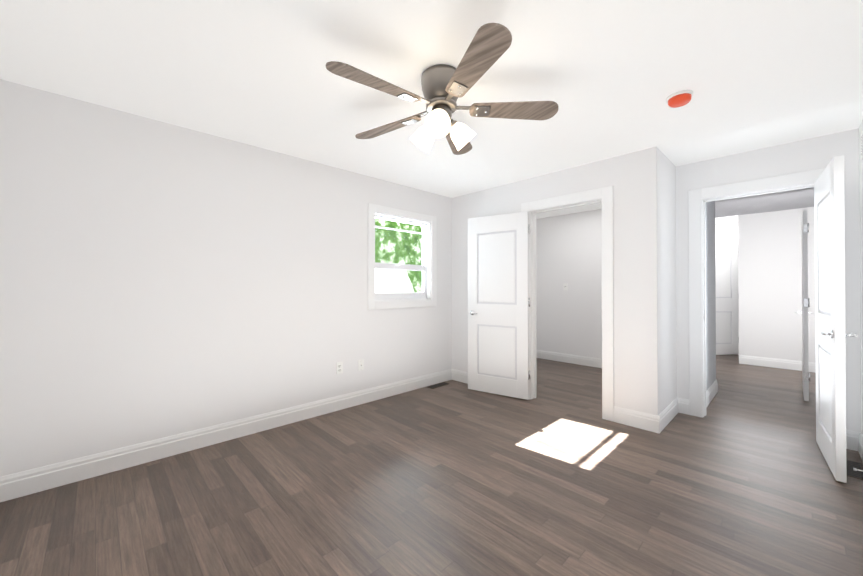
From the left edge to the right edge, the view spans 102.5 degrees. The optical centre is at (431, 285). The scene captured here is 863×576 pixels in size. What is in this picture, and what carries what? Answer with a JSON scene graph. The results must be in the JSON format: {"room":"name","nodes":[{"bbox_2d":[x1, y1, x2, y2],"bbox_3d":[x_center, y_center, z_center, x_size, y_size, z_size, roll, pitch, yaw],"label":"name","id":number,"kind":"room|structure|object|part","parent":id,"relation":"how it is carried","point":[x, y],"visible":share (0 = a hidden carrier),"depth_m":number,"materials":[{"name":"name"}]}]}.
{"room":"empty bedroom","nodes":[
{"label":"empty bedroom","id":0,"kind":"room"},
{"bbox_2d":[0,79,451,476],"bbox_3d":[-0.417,0.041,4.108,6.270,2.440,0.150,0,-1,-44],"label":"wall","id":1,"kind":"structure","parent":0,"point":[159,279],"depth_m":2.56,"materials":[{"name":"white paint"}]},
{"bbox_2d":[0,369,451,501],"bbox_3d":[-1.115,1.185,3.312,3.870,0.142,0.016,0,-1,-44],"label":"baseboard","id":2,"kind":"structure","parent":1,"relation":"attached to","point":[26,482],"depth_m":2.58,"materials":[{"name":"white wood"}]},
{"bbox_2d":[336,362,342,373],"bbox_3d":[-0.927,0.837,3.501,0.070,0.114,0.008,0,-1,-44],"label":"electrical outlet","id":3,"kind":"object","parent":1,"relation":"attached to","point":[339,367],"visible":1,"depth_m":3.50,"materials":[{"name":"white plastic"}]},
{"bbox_2d":[358,359,363,370],"bbox_3d":[-0.747,0.848,3.674,0.070,0.114,0.009,0,-1,-44],"label":"electrical outlet","id":4,"kind":"object","parent":1,"relation":"attached to","point":[360,365],"visible":1,"depth_m":3.67,"materials":[{"name":"white plastic"}]},
{"bbox_2d":[368,203,436,309],"bbox_3d":[-0.364,-0.308,4.149,1.034,1.152,0.168,0,-1,-44],"label":"window","id":5,"kind":"structure","parent":1,"relation":"in","point":[430,221],"depth_m":4.17,"materials":[{"name":"white"}]},
{"bbox_3d":[-0.391,-0.308,4.176,0.840,0.958,0.088,0,-1,-44],"label":"window sash","id":6,"kind":"part","parent":5,"relation":"part of","materials":[{"name":"white plastic"}]},
{"bbox_2d":[0,354,862,575],"bbox_3d":[2.185,1.307,3.512,9.200,0.100,4.610,0,-1,-44],"label":"floor","id":7,"kind":"structure","parent":0,"point":[558,475],"depth_m":2.03,"materials":[{"name":"brown wood"}]},
{"bbox_2d":[427,382,448,388],"bbox_3d":[0.083,1.260,4.360,0.310,0.005,0.110,0,-1,-44],"label":"floor vent","id":8,"kind":"object","parent":7,"relation":"in","point":[437,385],"visible":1,"depth_m":4.35,"materials":[{"name":"brown metal"}]},
{"bbox_2d":[846,460,862,479],"bbox_3d":[2.860,1.247,2.353,0.320,0.005,0.105,0,-1,-44],"label":"floor vent","id":9,"kind":"object","parent":7,"relation":"in","point":[850,466],"visible":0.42,"depth_m":2.34,"materials":[{"name":"brown metal"}]},
{"bbox_2d":[0,0,862,223],"bbox_3d":[2.185,-1.233,3.529,9.200,0.100,4.610,0,-1,-44],"label":"ceiling","id":10,"kind":"structure","parent":0,"point":[608,77],"depth_m":1.95,"materials":[{"name":"white paint"}]},
{"bbox_2d":[326,23,557,154],"bbox_3d":[0.016,-0.992,1.970,1.259,0.403,1.274,0,-1,-44],"label":"fan","id":11,"kind":"object","parent":10,"relation":"hanging from","point":[444,87],"visible":1,"depth_m":1.88,"materials":[{"name":"brown wood"}]},
{"bbox_2d":[666,90,692,107],"bbox_3d":[1.564,-1.168,2.185,0.140,0.048,0.140,0,-1,-44],"label":"smoke detector","id":12,"kind":"object","parent":10,"relation":"attached to","point":[679,99],"visible":1,"depth_m":2.15,"materials":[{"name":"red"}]},
{"bbox_2d":[452,146,660,415],"bbox_3d":[1.141,0.039,3.854,0.120,2.440,2.380,0,-1,-44],"label":"wall","id":13,"kind":"structure","parent":0,"point":[633,179],"depth_m":3.14,"materials":[{"name":"white paint"}]},
{"bbox_2d":[452,369,467,383],"bbox_3d":[0.650,1.191,4.257,0.016,0.142,1.045,0,-1,-44],"label":"baseboard","id":14,"kind":"structure","parent":13,"relation":"attached to","point":[457,375],"depth_m":4.54,"materials":[{"name":"white wood"}]},
{"bbox_2d":[468,211,529,399],"bbox_3d":[0.756,0.222,3.989,0.750,2.053,0.151,0,0,34],"label":"closet door","id":15,"kind":"structure","parent":13,"relation":"in","point":[498,304],"depth_m":3.96,"materials":[{"name":"white wood"}]},
{"bbox_2d":[521,186,613,421],"bbox_3d":[1.395,0.170,3.590,0.156,2.175,0.960,0,-1,-44],"label":"door frame","id":16,"kind":"structure","parent":13,"relation":"attached to","point":[604,196],"depth_m":3.25,"materials":[{"name":"white wood"}]},
{"bbox_2d":[614,406,659,433],"bbox_3d":[1.796,1.183,3.070,0.016,0.142,0.335,0,-1,-44],"label":"baseboard","id":17,"kind":"structure","parent":13,"relation":"attached to","point":[633,418],"depth_m":3.05,"materials":[{"name":"white wood"}]},
{"bbox_2d":[536,209,601,358],"bbox_3d":[2.674,0.049,5.333,0.120,2.440,2.380,0,-1,-44],"label":"wall","id":18,"kind":"structure","parent":0,"point":[569,253],"depth_m":5.67,"materials":[{"name":"white paint"}]},
{"bbox_2d":[563,284,567,290],"bbox_3d":[2.210,0.031,5.719,0.011,0.114,0.070,0,-1,-44],"label":"light switch","id":19,"kind":"object","parent":18,"relation":"attached to","point":[565,287],"visible":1,"depth_m":5.72,"materials":[{"name":"white plastic"}]},
{"bbox_2d":[536,349,601,367],"bbox_3d":[2.583,1.198,5.321,0.016,0.142,2.260,0,-1,-44],"label":"baseboard","id":20,"kind":"structure","parent":18,"relation":"attached to","point":[555,356],"depth_m":5.65,"materials":[{"name":"white wood"}]},
{"bbox_2d":[656,147,676,411],"bbox_3d":[2.692,0.039,3.780,2.250,2.440,0.120,0,-1,-44],"label":"wall","id":21,"kind":"structure","parent":0,"point":[668,279],"depth_m":3.22,"materials":[{"name":"white paint"}]},
{"bbox_2d":[656,398,683,431],"bbox_3d":[2.181,1.184,3.182,0.726,0.142,0.020,0,-1,-44],"label":"baseboard","id":22,"kind":"structure","parent":21,"relation":"attached to","point":[676,406],"depth_m":3.19,"materials":[{"name":"white wood"}]},
{"bbox_2d":[705,201,715,390],"bbox_3d":[2.951,0.039,3.828,1.030,2.440,0.170,0,-1,-44],"label":"wall","id":23,"kind":"structure","parent":0,"point":[710,302],"depth_m":3.87,"materials":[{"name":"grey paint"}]},
{"bbox_2d":[706,379,717,407],"bbox_3d":[3.016,1.188,3.754,1.030,0.142,0.016,0,-1,-44],"label":"baseboard","id":24,"kind":"structure","parent":23,"relation":"attached to","point":[711,392],"depth_m":3.80,"materials":[{"name":"white wood"}]},
{"bbox_2d":[715,222,738,346],"bbox_3d":[5.470,0.057,6.633,0.150,2.440,0.770,0,-1,-44],"label":"wall","id":25,"kind":"structure","parent":0,"point":[726,233],"depth_m":6.47,"materials":[{"name":"white paint"}]},
{"bbox_2d":[715,244,738,354],"bbox_3d":[5.215,0.254,6.314,0.808,2.018,0.151,0,0,-6],"label":"entry door","id":26,"kind":"structure","parent":25,"relation":"in","point":[726,279],"depth_m":6.32,"materials":[{"name":"white wood"}]},
{"bbox_2d":[715,187,813,217],"bbox_3d":[4.569,-1.161,4.550,2.150,0.030,2.530,0,-1,-44],"label":"ceiling soffit","id":27,"kind":"structure","parent":0,"point":[788,200],"depth_m":4.86,"materials":[{"name":"grey paint"}]},
{"bbox_2d":[676,128,860,431],"bbox_3d":[2.879,0.034,3.075,0.120,2.440,1.155,0,-1,-44],"label":"wall","id":28,"kind":"structure","parent":0,"point":[816,153],"depth_m":2.88,"materials":[{"name":"white paint"}]},
{"bbox_2d":[688,168,824,416],"bbox_3d":[2.882,0.167,3.059,0.138,2.175,0.970,0,-1,-44],"label":"door frame","id":29,"kind":"structure","parent":28,"relation":"attached to","point":[698,199],"depth_m":3.31,"materials":[{"name":"white wood"}]},
{"bbox_2d":[814,155,857,482],"bbox_3d":[2.827,0.212,2.469,0.160,2.053,0.760,0,0,42],"label":"bedroom door","id":30,"kind":"structure","parent":28,"relation":"in","point":[831,335],"depth_m":2.28,"materials":[{"name":"white wood"}]},
{"bbox_2d":[738,207,815,362],"bbox_3d":[5.695,0.047,5.010,0.120,2.440,1.880,0,-1,-44],"label":"wall","id":31,"kind":"structure","parent":0,"point":[770,278],"depth_m":5.34,"materials":[{"name":"white paint"}]},
{"bbox_2d":[739,355,815,372],"bbox_3d":[5.605,1.196,4.998,0.016,0.142,1.760,0,-1,-44],"label":"baseboard","id":32,"kind":"structure","parent":31,"relation":"attached to","point":[743,359],"depth_m":5.32,"materials":[{"name":"white wood"}]},
{"bbox_2d":[859,120,862,434],"bbox_3d":[1.684,0.021,1.015,4.700,2.440,0.150,0,-1,-44],"label":"wall","id":33,"kind":"structure","parent":0,"point":[861,229],"depth_m":2.56,"materials":[{"name":"white paint"}]},
{"bbox_2d":[852,431,862,460],"bbox_3d":[1.580,1.170,1.029,4.580,0.142,0.025,0,-1,-44],"label":"baseboard","id":34,"kind":"structure","parent":33,"relation":"attached to","point":[857,437],"depth_m":2.61,"materials":[{"name":"white wood"}]},
{"bbox_2d":[861,131,862,158],"bbox_3d":[2.907,-1.001,2.311,0.550,0.180,0.008,0,-1,-44],"label":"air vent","id":35,"kind":"object","parent":33,"relation":"in","point":[862,145],"visible":1,"depth_m":2.47,"materials":[{"name":"white"}]},
{"label":"outside","id":36,"kind":"structure","parent":0,"visible":0},
{"bbox_2d":[375,218,421,292],"bbox_3d":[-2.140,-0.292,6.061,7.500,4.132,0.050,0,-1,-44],"label":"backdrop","id":37,"kind":"structure","parent":36,"point":[380,251],"depth_m":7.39,"materials":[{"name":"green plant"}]},
{"bbox_3d":[3.983,0.032,2.809,1.100,2.440,1.090,0,-1,-44],"label":"wall","id":38,"kind":"structure","parent":0,"visible":0},
{"bbox_2d":[795,210,813,400],"bbox_3d":[4.291,0.222,3.983,0.728,2.053,0.151,0,-1,-44],"label":"hall door","id":39,"kind":"structure","parent":38,"relation":"in","point":[804,312],"depth_m":3.74,"materials":[{"name":"white wood"}]}
]}

